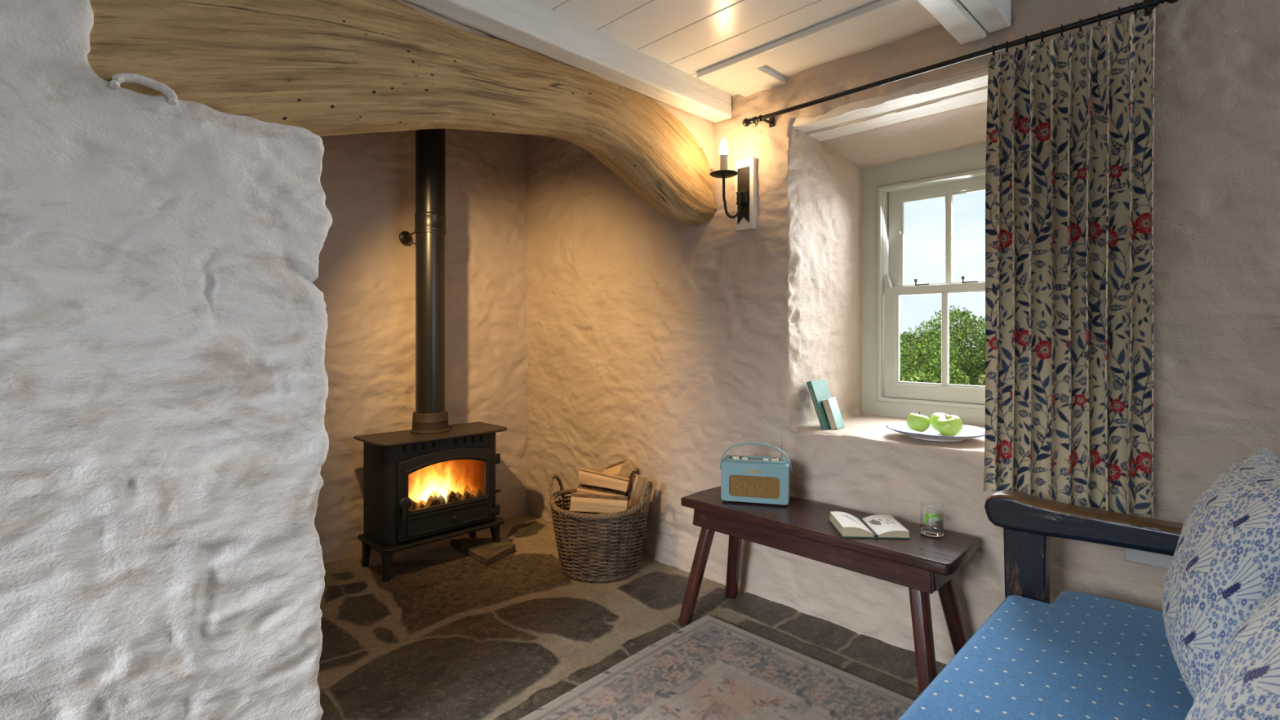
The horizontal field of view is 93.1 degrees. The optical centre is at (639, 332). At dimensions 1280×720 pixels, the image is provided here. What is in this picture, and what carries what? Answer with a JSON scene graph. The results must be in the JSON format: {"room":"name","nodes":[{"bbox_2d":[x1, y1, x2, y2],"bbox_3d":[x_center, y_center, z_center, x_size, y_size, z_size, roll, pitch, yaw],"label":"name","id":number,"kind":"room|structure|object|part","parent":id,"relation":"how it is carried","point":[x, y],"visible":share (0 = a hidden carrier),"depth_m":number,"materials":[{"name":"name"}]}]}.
{"room":"cottage living room","nodes":[
{"label":"cottage living room","id":0,"kind":"room"},
{"bbox_2d":[0,0,715,719],"bbox_3d":[-1.944,-0.279,1.585,4.920,2.869,1.736,0,0,-45],"label":"wall","id":1,"kind":"structure","parent":0,"point":[164,440],"depth_m":1.29,"materials":[{"name":"paint"}]},
{"bbox_2d":[110,72,177,105],"bbox_3d":[-1.038,-0.515,1.271,0.111,0.045,0.035,0,0,-45],"label":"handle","id":2,"kind":"structure","parent":1,"relation":"attached to","point":[118,78],"depth_m":1.26,"materials":[{"name":"paint"}]},
{"bbox_2d":[87,0,716,225],"bbox_3d":[-0.549,-0.659,2.032,2.285,0.660,0.350,0,0,-45],"label":"lintel","id":3,"kind":"object","parent":1,"relation":"attached to","point":[324,68],"visible":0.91,"depth_m":1.66,"materials":[{"name":"brown wood"}]},
{"bbox_2d":[696,0,923,84],"bbox_3d":[1.613,-1.018,1.072,0.096,0.024,3.835,0,0,-45],"label":"ceiling beam","id":4,"kind":"structure","parent":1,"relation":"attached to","point":[879,11],"depth_m":2.08,"materials":[{"name":"white paint"}]},
{"bbox_2d":[312,128,528,563],"bbox_3d":[-1.322,-0.280,3.231,2.124,2.863,0.229,0,0,-45],"label":"wall","id":5,"kind":"structure","parent":0,"point":[366,279],"depth_m":3.18,"materials":[{"name":"paint"}]},
{"bbox_2d":[316,513,946,719],"bbox_3d":[-0.424,1.103,0.120,5.070,0.006,5.870,0,0,-45],"label":"floor","id":6,"kind":"structure","parent":0,"point":[451,635],"depth_m":2.26,"materials":[{"name":"grey stone"}]},
{"bbox_2d":[353,422,506,582],"bbox_3d":[-1.006,0.794,2.985,0.670,0.612,0.326,0,0,-45],"label":"wood stove","id":7,"kind":"object","parent":6,"relation":"on","point":[419,490],"visible":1,"depth_m":2.87,"materials":[{"name":"black paint"}]},
{"bbox_3d":[-1.290,1.034,2.869,0.046,0.132,0.044,0,0,-45],"label":"leg","id":8,"kind":"part","parent":7,"relation":"part of","materials":[{"name":"black paint"}]},
{"bbox_3d":[-1.126,1.034,2.706,0.046,0.132,0.044,0,0,-45],"label":"leg","id":9,"kind":"part","parent":7,"relation":"part of","materials":[{"name":"black paint"}]},
{"bbox_3d":[-1.055,0.820,2.727,0.062,0.161,0.031,0,0,-45],"label":"door handle","id":10,"kind":"part","parent":7,"relation":"part of","materials":[{"name":"black paint"}]},
{"bbox_2d":[399,128,450,434],"bbox_3d":[-1.090,-0.584,3.058,0.188,2.142,0.330,0,0,-45],"label":"flue pipe","id":11,"kind":"object","parent":7,"relation":"on","point":[430,416],"visible":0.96,"depth_m":2.95,"materials":[{"name":"black metal"}]},
{"bbox_3d":[-1.008,0.494,2.987,0.670,0.012,0.320,0,0,-45],"label":"plate","id":12,"kind":"part","parent":7,"relation":"part of","materials":[{"name":"metal"}]},
{"bbox_3d":[-1.007,0.965,2.983,0.635,0.018,0.307,0,0,-45],"label":"plate","id":13,"kind":"part","parent":7,"relation":"part of","materials":[{"name":"black paint"}]},
{"bbox_3d":[-0.922,0.751,2.897,0.483,0.387,0.022,0,0,-45],"label":"door","id":14,"kind":"part","parent":7,"relation":"part of","materials":[{"name":"black paint"}]},
{"bbox_3d":[-0.933,0.528,2.900,0.005,0.020,0.058,0,0,45],"label":"maker plate","id":15,"kind":"part","parent":7,"relation":"part of","materials":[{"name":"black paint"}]},
{"bbox_3d":[-0.909,0.713,2.891,0.430,0.237,0.010,0,0,-45],"label":"door moulding","id":16,"kind":"part","parent":7,"relation":"part of","materials":[{"name":"black paint"}]},
{"bbox_3d":[-0.887,0.885,2.895,0.028,0.028,0.031,0,0,-45],"label":"air knob","id":17,"kind":"part","parent":7,"relation":"part of","materials":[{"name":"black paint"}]},
{"bbox_3d":[-0.903,1.034,3.255,0.046,0.132,0.044,0,0,-45],"label":"leg","id":18,"kind":"part","parent":7,"relation":"part of","materials":[{"name":"black paint"}]},
{"bbox_3d":[-0.740,1.016,3.092,0.046,0.095,0.044,0,0,-45],"label":"leg","id":19,"kind":"part","parent":7,"relation":"part of","materials":[{"name":"black paint"}]},
{"bbox_2d":[450,537,515,565],"bbox_3d":[-0.783,1.082,3.067,0.210,0.036,0.383,0,0,-45],"label":"wooden board","id":20,"kind":"object","parent":6,"relation":"on","point":[486,551],"visible":1,"depth_m":3.01,"materials":[{"name":"brown wood"}]},
{"bbox_2d":[548,473,652,582],"bbox_3d":[-0.187,0.888,2.846,0.472,0.420,0.472,0,0,-33],"label":"basket","id":21,"kind":"object","parent":6,"relation":"on","point":[584,561],"visible":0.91,"depth_m":2.68,"materials":[{"name":"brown wicker"}]},
{"bbox_3d":[-0.406,0.745,2.913,0.045,0.133,0.134,0,0,17],"label":"handle","id":22,"kind":"part","parent":21,"relation":"part of","materials":[{"name":"wicker"}]},
{"bbox_2d":[569,492,627,513],"bbox_3d":[-0.184,0.773,2.740,0.257,0.102,0.093,0,0,0],"label":"log","id":23,"kind":"object","parent":21,"relation":"in","point":[580,502],"visible":0.96,"depth_m":2.70,"materials":[{"name":"brown wood"}]},
{"bbox_2d":[576,484,625,496],"bbox_3d":[-0.182,0.756,2.850,0.224,0.083,0.090,0,0,5],"label":"log","id":24,"kind":"object","parent":21,"relation":"in","point":[582,488],"visible":0.68,"depth_m":2.82,"materials":[{"name":"brown wood"}]},
{"bbox_2d":[577,467,629,492],"bbox_3d":[-0.170,0.692,2.850,0.242,0.112,0.095,0,0,5],"label":"log","id":25,"kind":"object","parent":24,"relation":"on","point":[588,476],"visible":1,"depth_m":2.81,"materials":[{"name":"brown wood"}]},
{"bbox_2d":[603,458,635,478],"bbox_3d":[-0.105,0.692,2.990,0.159,0.145,0.122,0,0,40],"label":"log","id":26,"kind":"object","parent":21,"relation":"in","point":[624,468],"visible":0.65,"depth_m":2.96,"materials":[{"name":"brown wood"}]},
{"bbox_2d":[622,474,649,522],"bbox_3d":[-0.022,0.776,2.851,0.136,0.223,0.052,0,0,-23],"label":"log","id":27,"kind":"object","parent":21,"relation":"in","point":[638,482],"visible":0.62,"depth_m":2.83,"materials":[{"name":"brown wood"}]},
{"bbox_3d":[0.031,0.745,2.779,0.045,0.133,0.134,0,0,17],"label":"handle","id":28,"kind":"part","parent":21,"relation":"part of","materials":[{"name":"wicker"}]},
{"bbox_2d":[519,614,915,719],"bbox_3d":[0.056,1.095,1.331,1.790,0.009,1.160,0,0,-45],"label":"rug","id":29,"kind":"object","parent":6,"relation":"on","point":[712,668],"visible":0.98,"depth_m":1.86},
{"bbox_2d":[678,485,978,695],"bbox_3d":[0.598,0.868,2.100,0.354,0.465,0.985,0,0,-45],"label":"bench","id":30,"kind":"object","parent":6,"relation":"on","point":[926,565],"visible":0.82,"depth_m":1.91,"materials":[{"name":"red wood"}]},
{"bbox_3d":[0.228,0.884,2.317,0.165,0.431,0.056,0,0,-5],"label":"leg","id":31,"kind":"part","parent":30,"relation":"part of","materials":[{"name":"red wood"}]},
{"bbox_3d":[0.389,0.884,2.481,0.056,0.431,0.148,0,0,-6],"label":"leg","id":32,"kind":"part","parent":30,"relation":"part of","materials":[{"name":"red wood"}]},
{"bbox_2d":[719,435,792,505],"bbox_3d":[0.435,0.510,2.290,0.272,0.248,0.103,0,0,15],"label":"radio","id":33,"kind":"object","parent":30,"relation":"on","point":[744,478],"visible":1,"depth_m":2.25,"materials":[{"name":"blue leather"}]},
{"bbox_3d":[0.366,0.475,2.312,0.026,0.010,0.026,0,0,-45],"label":"knob","id":34,"kind":"part","parent":33,"relation":"part of","materials":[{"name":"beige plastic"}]},
{"bbox_2d":[729,475,779,498],"bbox_3d":[0.424,0.570,2.248,0.190,0.086,0.004,0,0,15],"label":"grille","id":35,"kind":"object","parent":33,"relation":"attached to","point":[741,486],"depth_m":2.25,"materials":[{"name":"gold metal"}]},
{"bbox_3d":[0.424,0.556,2.247,0.246,0.145,0.012,0,0,15],"label":"panel","id":36,"kind":"part","parent":33,"relation":"part of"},
{"bbox_3d":[0.436,0.467,2.292,0.148,0.100,0.238,0,0,-45],"label":"handle","id":37,"kind":"part","parent":33,"relation":"part of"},
{"bbox_3d":[0.436,0.482,2.294,0.194,0.003,0.058,0,0,15],"label":"control panel","id":38,"kind":"part","parent":33,"relation":"part of","materials":[{"name":"silver"}]},
{"bbox_3d":[0.507,0.475,2.274,0.026,0.010,0.026,0,0,-45],"label":"knob","id":39,"kind":"part","parent":33,"relation":"part of","materials":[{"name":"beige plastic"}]},
{"bbox_3d":[0.609,0.651,2.111,0.324,0.033,0.985,0,0,-45],"label":"seat","id":40,"kind":"part","parent":30,"relation":"part of","materials":[{"name":"red wood"}]},
{"bbox_2d":[828,511,911,538],"bbox_3d":[0.736,0.619,1.959,0.208,0.032,0.172,0,0,4],"label":"open book","id":41,"kind":"object","parent":30,"relation":"on","point":[878,526],"visible":1,"depth_m":1.92,"materials":[{"name":"white paper"}]},
{"bbox_3d":[0.812,0.880,1.733,0.056,0.421,0.170,0,0,2],"label":"leg","id":42,"kind":"part","parent":30,"relation":"part of","materials":[{"name":"red wood"}]},
{"bbox_2d":[920,500,944,537],"bbox_3d":[0.923,0.587,1.916,0.069,0.096,0.069,0,0,-45],"label":"tumbler","id":43,"kind":"object","parent":30,"relation":"on","point":[930,531],"visible":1,"depth_m":1.91,"materials":[{"name":"clear glass"}]},
{"bbox_3d":[0.923,0.630,1.916,0.068,0.010,0.068,0,0,-45],"label":"glass","id":44,"kind":"part","parent":43,"relation":"part of","materials":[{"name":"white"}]},
{"bbox_3d":[0.907,0.703,1.812,0.213,0.068,0.031,0,0,-45],"label":"rail","id":45,"kind":"part","parent":30,"relation":"part of","materials":[{"name":"red wood"}]},
{"bbox_3d":[0.977,0.884,1.893,0.157,0.431,0.056,0,0,10],"label":"leg","id":46,"kind":"part","parent":30,"relation":"part of","materials":[{"name":"red wood"}]},
{"bbox_2d":[897,489,1194,719],"bbox_3d":[0.650,0.635,0.854,1.822,0.930,0.718,0,0,-45],"label":"settle","id":47,"kind":"object","parent":6,"relation":"on","point":[1078,655],"visible":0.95,"depth_m":1.31,"materials":[{"name":"blue fabric"}]},
{"bbox_3d":[1.026,0.801,1.608,0.065,0.578,0.098,0,0,-45],"label":"post","id":48,"kind":"part","parent":47,"relation":"part of","materials":[{"name":"blue paint"}]},
{"bbox_2d":[897,591,1194,719],"bbox_3d":[0.650,0.723,0.881,1.784,0.085,0.567,0,0,-45],"label":"seat cushion","id":49,"kind":"object","parent":47,"relation":"on","point":[1078,655],"depth_m":1.23,"materials":[{"name":"blue fabric"}]},
{"bbox_3d":[1.183,0.473,1.433,0.076,0.093,0.653,0,0,-45],"label":"arm","id":50,"kind":"part","parent":47,"relation":"part of","materials":[{"name":"blue paint"}]},
{"bbox_2d":[1162,446,1279,699],"bbox_3d":[1.112,0.448,1.108,0.470,0.443,0.241,0,0,-45],"label":"cushion","id":51,"kind":"object","parent":47,"relation":"on","point":[1225,563],"visible":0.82,"depth_m":1.02,"materials":[{"name":"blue fabric"}]},
{"bbox_2d":[1184,587,1279,719],"bbox_3d":[0.752,0.464,0.690,0.451,0.415,0.222,0,0,-45],"label":"cushion","id":52,"kind":"object","parent":47,"relation":"on","point":[1244,682],"visible":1,"depth_m":0.69,"materials":[{"name":"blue fabric"}]},
{"bbox_2d":[530,0,1013,96],"bbox_3d":[-0.460,-1.374,0.141,5.050,0.692,5.950,0,0,-45],"label":"ceiling","id":53,"kind":"structure","parent":0,"point":[691,37],"depth_m":2.03,"materials":[{"name":"white paint"}]},
{"bbox_2d":[406,0,731,122],"bbox_3d":[-1.275,-0.983,1.010,4.625,0.121,0.101,0,0,-45],"label":"ceiling beam","id":54,"kind":"structure","parent":53,"relation":"attached to","point":[529,24],"depth_m":2.05,"materials":[{"name":"white paint"}]},
{"bbox_2d":[916,0,1011,44],"bbox_3d":[-0.509,-0.985,0.317,4.528,0.106,0.149,0,0,-45],"label":"joist","id":55,"kind":"object","parent":53,"relation":"attached to","point":[966,21],"visible":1,"depth_m":1.81,"materials":[{"name":"white paint"}]},
{"bbox_2d":[525,0,1279,664],"bbox_3d":[1.425,-0.280,2.065,0.685,2.858,5.922,0,0,-45],"label":"wall","id":56,"kind":"structure","parent":0,"point":[660,343],"depth_m":2.44,"materials":[{"name":"paint"}]},
{"bbox_2d":[709,137,757,231],"bbox_3d":[0.379,-0.616,2.505,0.222,0.361,0.115,0,0,-45],"label":"wall sconce","id":57,"kind":"object","parent":56,"relation":"attached to","point":[744,173],"visible":1,"depth_m":2.53,"materials":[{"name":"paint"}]},
{"bbox_3d":[0.341,-0.759,2.466,0.037,0.074,0.037,0,0,-45],"label":"bulb","id":58,"kind":"part","parent":57,"relation":"part of","materials":[{"name":"white glass"}]},
{"bbox_3d":[0.341,-0.713,2.466,0.033,0.018,0.033,0,0,-45],"label":"bulb","id":59,"kind":"part","parent":57,"relation":"part of","materials":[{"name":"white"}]},
{"bbox_3d":[0.380,-0.555,2.500,0.114,0.164,0.019,0,0,-45],"label":"arm","id":60,"kind":"part","parent":57,"relation":"part of","materials":[{"name":"metal"}]},
{"bbox_3d":[0.434,-0.578,2.549,0.005,0.234,0.058,0,0,-45],"label":"plate","id":61,"kind":"part","parent":57,"relation":"part of","materials":[{"name":"metal"}]},
{"bbox_2d":[715,66,785,97],"bbox_3d":[0.448,-1.018,2.449,0.204,0.024,0.200,0,0,-45],"label":"trim","id":62,"kind":"structure","parent":56,"relation":"attached to","point":[750,82],"depth_m":2.43,"materials":[{"name":"white paint"}]},
{"bbox_2d":[806,378,831,429],"bbox_3d":[0.753,0.291,2.485,0.087,0.195,0.143,0,0,42],"label":"book","id":63,"kind":"object","parent":56,"relation":"on","point":[819,389],"visible":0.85,"depth_m":2.45,"materials":[{"name":"paper"}]},
{"bbox_2d":[822,396,844,429],"bbox_3d":[0.786,0.327,2.460,0.064,0.127,0.087,0,0,39],"label":"book","id":64,"kind":"object","parent":56,"relation":"on","point":[831,407],"visible":0.9,"depth_m":2.44,"materials":[{"name":"paper"}]},
{"bbox_2d":[791,66,988,133],"bbox_3d":[0.917,-0.858,2.204,0.115,0.065,0.820,0,0,-45],"label":"window lintel","id":65,"kind":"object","parent":56,"relation":"attached to","point":[922,91],"depth_m":2.17,"materials":[{"name":"white paint"}]},
{"bbox_2d":[806,85,987,141],"bbox_3d":[1.008,-0.858,2.295,0.132,0.069,0.820,0,0,-45],"label":"trim","id":66,"kind":"structure","parent":56,"relation":"attached to","point":[980,95],"depth_m":2.29,"materials":[{"name":"white paint"}]},
{"bbox_2d":[822,101,986,168],"bbox_3d":[1.191,-0.843,2.486,0.411,0.122,0.841,0,0,-45],"label":"window soffit","id":67,"kind":"structure","parent":56,"relation":"attached to","point":[963,126],"depth_m":2.52,"materials":[{"name":"paint"}]},
{"bbox_2d":[862,142,986,426],"bbox_3d":[1.371,-0.215,2.665,0.152,1.270,0.830,0,0,-45],"label":"window","id":68,"kind":"structure","parent":56,"relation":"in","point":[886,188],"depth_m":2.79,"materials":[{"name":"grey paint"}]},
{"bbox_3d":[1.336,0.043,2.655,0.038,0.510,0.524,0,0,-45],"label":"sash","id":69,"kind":"part","parent":68,"relation":"part of","materials":[{"name":"grey paint"}]},
{"bbox_3d":[1.370,-0.424,2.688,0.038,0.483,0.524,0,0,-45],"label":"sash","id":70,"kind":"part","parent":68,"relation":"part of","materials":[{"name":"grey paint"}]},
{"bbox_2d":[886,422,984,441],"bbox_3d":[1.085,0.365,2.217,0.344,0.032,0.344,0,0,-18],"label":"plate","id":71,"kind":"object","parent":56,"relation":"on","point":[968,432],"visible":0.75,"depth_m":2.20,"materials":[{"name":"white ceramic"}]},
{"bbox_2d":[906,411,930,431],"bbox_3d":[1.040,0.331,2.267,0.083,0.075,0.083,0,0,-45],"label":"apple","id":72,"kind":"object","parent":71,"relation":"on","point":[916,422],"visible":1,"depth_m":2.24,"materials":[{"name":"green food"}]},
{"bbox_2d":[929,413,949,431],"bbox_3d":[1.130,0.336,2.269,0.083,0.068,0.082,0,0,-45],"label":"apple","id":73,"kind":"object","parent":71,"relation":"on","point":[933,419],"visible":0.38,"depth_m":2.26,"materials":[{"name":"green food"}]},
{"bbox_2d":[935,413,963,435],"bbox_3d":[1.109,0.331,2.173,0.086,0.080,0.087,0,0,-45],"label":"apple","id":74,"kind":"object","parent":71,"relation":"on","point":[947,425],"visible":0.98,"depth_m":2.14,"materials":[{"name":"green food"}]},
{"bbox_2d":[742,0,1178,127],"bbox_3d":[0.925,-0.864,2.035,0.114,0.046,1.340,0,0,-45],"label":"curtain rod","id":75,"kind":"object","parent":56,"relation":"attached to","point":[1148,6],"visible":0.99,"depth_m":1.89,"materials":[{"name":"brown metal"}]},
{"bbox_2d":[991,44,995,58],"bbox_3d":[1.069,-0.849,1.833,0.034,0.042,0.011,0,0,-45],"label":"curtain ring","id":76,"kind":"object","parent":75,"relation":"hanging from","point":[993,46],"visible":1,"depth_m":1.82,"materials":[{"name":"brown metal"}]},
{"bbox_2d":[1004,40,1008,55],"bbox_3d":[1.094,-0.849,1.808,0.034,0.042,0.011,0,0,-45],"label":"curtain ring","id":77,"kind":"object","parent":75,"relation":"hanging from","point":[1006,43],"visible":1,"depth_m":1.80,"materials":[{"name":"brown metal"}]},
{"bbox_2d":[1023,35,1028,49],"bbox_3d":[1.129,-0.849,1.773,0.034,0.042,0.011,0,0,-45],"label":"curtain ring","id":78,"kind":"object","parent":75,"relation":"hanging from","point":[1025,37],"visible":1,"depth_m":1.76,"materials":[{"name":"brown metal"}]},
{"bbox_2d":[1040,30,1044,44],"bbox_3d":[1.158,-0.849,1.744,0.034,0.042,0.011,0,0,-45],"label":"curtain ring","id":79,"kind":"object","parent":75,"relation":"hanging from","point":[1042,31],"visible":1,"depth_m":1.74,"materials":[{"name":"brown metal"}]},
{"bbox_2d":[1059,24,1064,39],"bbox_3d":[1.191,-0.849,1.711,0.034,0.042,0.011,0,0,-45],"label":"curtain ring","id":80,"kind":"object","parent":75,"relation":"hanging from","point":[1061,25],"visible":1,"depth_m":1.70,"materials":[{"name":"brown metal"}]},
{"bbox_2d":[983,8,1155,518],"bbox_3d":[1.188,-0.172,1.705,0.073,1.331,0.402,0,0,-45],"label":"curtain","id":81,"kind":"object","parent":75,"relation":"hanging from","point":[1069,173],"visible":1,"depth_m":1.70,"materials":[{"name":"fabric"}]},
{"bbox_2d":[1078,18,1083,34],"bbox_3d":[1.221,-0.849,1.681,0.034,0.042,0.011,0,0,-45],"label":"curtain ring","id":82,"kind":"object","parent":75,"relation":"hanging from","point":[1080,20],"visible":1,"depth_m":1.67,"materials":[{"name":"brown metal"}]},
{"bbox_2d":[1097,13,1102,29],"bbox_3d":[1.251,-0.849,1.651,0.034,0.042,0.011,0,0,-45],"label":"curtain ring","id":83,"kind":"object","parent":75,"relation":"hanging from","point":[1099,14],"visible":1,"depth_m":1.64,"materials":[{"name":"brown metal"}]},
{"bbox_2d":[1116,7,1121,23],"bbox_3d":[1.281,-0.849,1.621,0.034,0.042,0.011,0,0,-45],"label":"curtain ring","id":84,"kind":"object","parent":75,"relation":"hanging from","point":[1119,8],"visible":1,"depth_m":1.61,"materials":[{"name":"brown metal"}]},
{"bbox_2d":[1133,2,1137,17],"bbox_3d":[1.305,-0.849,1.597,0.034,0.042,0.011,0,0,-45],"label":"curtain ring","id":85,"kind":"object","parent":75,"relation":"hanging from","point":[1135,3],"visible":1,"depth_m":1.59,"materials":[{"name":"brown metal"}]},
{"bbox_2d":[1124,547,1173,569],"bbox_3d":[1.547,0.573,1.466,0.038,0.102,0.586,0,0,-45],"label":"wall panel","id":86,"kind":"object","parent":56,"relation":"attached to","point":[1157,560],"visible":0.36,"depth_m":1.62,"materials":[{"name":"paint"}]},
{"label":"outside","id":87,"kind":"structure","parent":0,"visible":0},
{"bbox_3d":[13.576,1.425,17.112,36.600,0.050,55.000,0,0,-45],"label":"ground","id":88,"kind":"structure","parent":87,"visible":0},
{"bbox_2d":[899,335,969,385],"bbox_3d":[3.428,0.694,8.289,1.797,1.447,2.649,0,0,39],"label":"bush","id":89,"kind":"object","parent":88,"relation":"on","point":[931,372],"visible":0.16,"depth_m":8.17,"materials":[{"name":"green plant"}]},
{"bbox_2d":[900,315,969,368],"bbox_3d":[5.717,0.527,12.944,2.148,1.805,2.607,0,0,13],"label":"bush","id":90,"kind":"object","parent":88,"relation":"on","point":[922,322],"visible":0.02,"depth_m":12.59,"materials":[{"name":"green plant"}]},
{"bbox_2d":[899,305,985,386],"bbox_3d":[5.610,0.482,9.818,2.631,1.885,2.009,0,0,34],"label":"bush","id":91,"kind":"object","parent":88,"relation":"on","point":[971,359],"visible":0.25,"depth_m":9.74,"materials":[{"name":"green plant"}]},
{"bbox_2d":[976,374,985,386],"bbox_3d":[3.949,0.939,6.571,1.478,0.980,0.881,0,0,-29],"label":"bush","id":92,"kind":"object","parent":88,"relation":"on","point":[981,378],"visible":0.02,"depth_m":6.65,"materials":[{"name":"green plant"}]}
]}

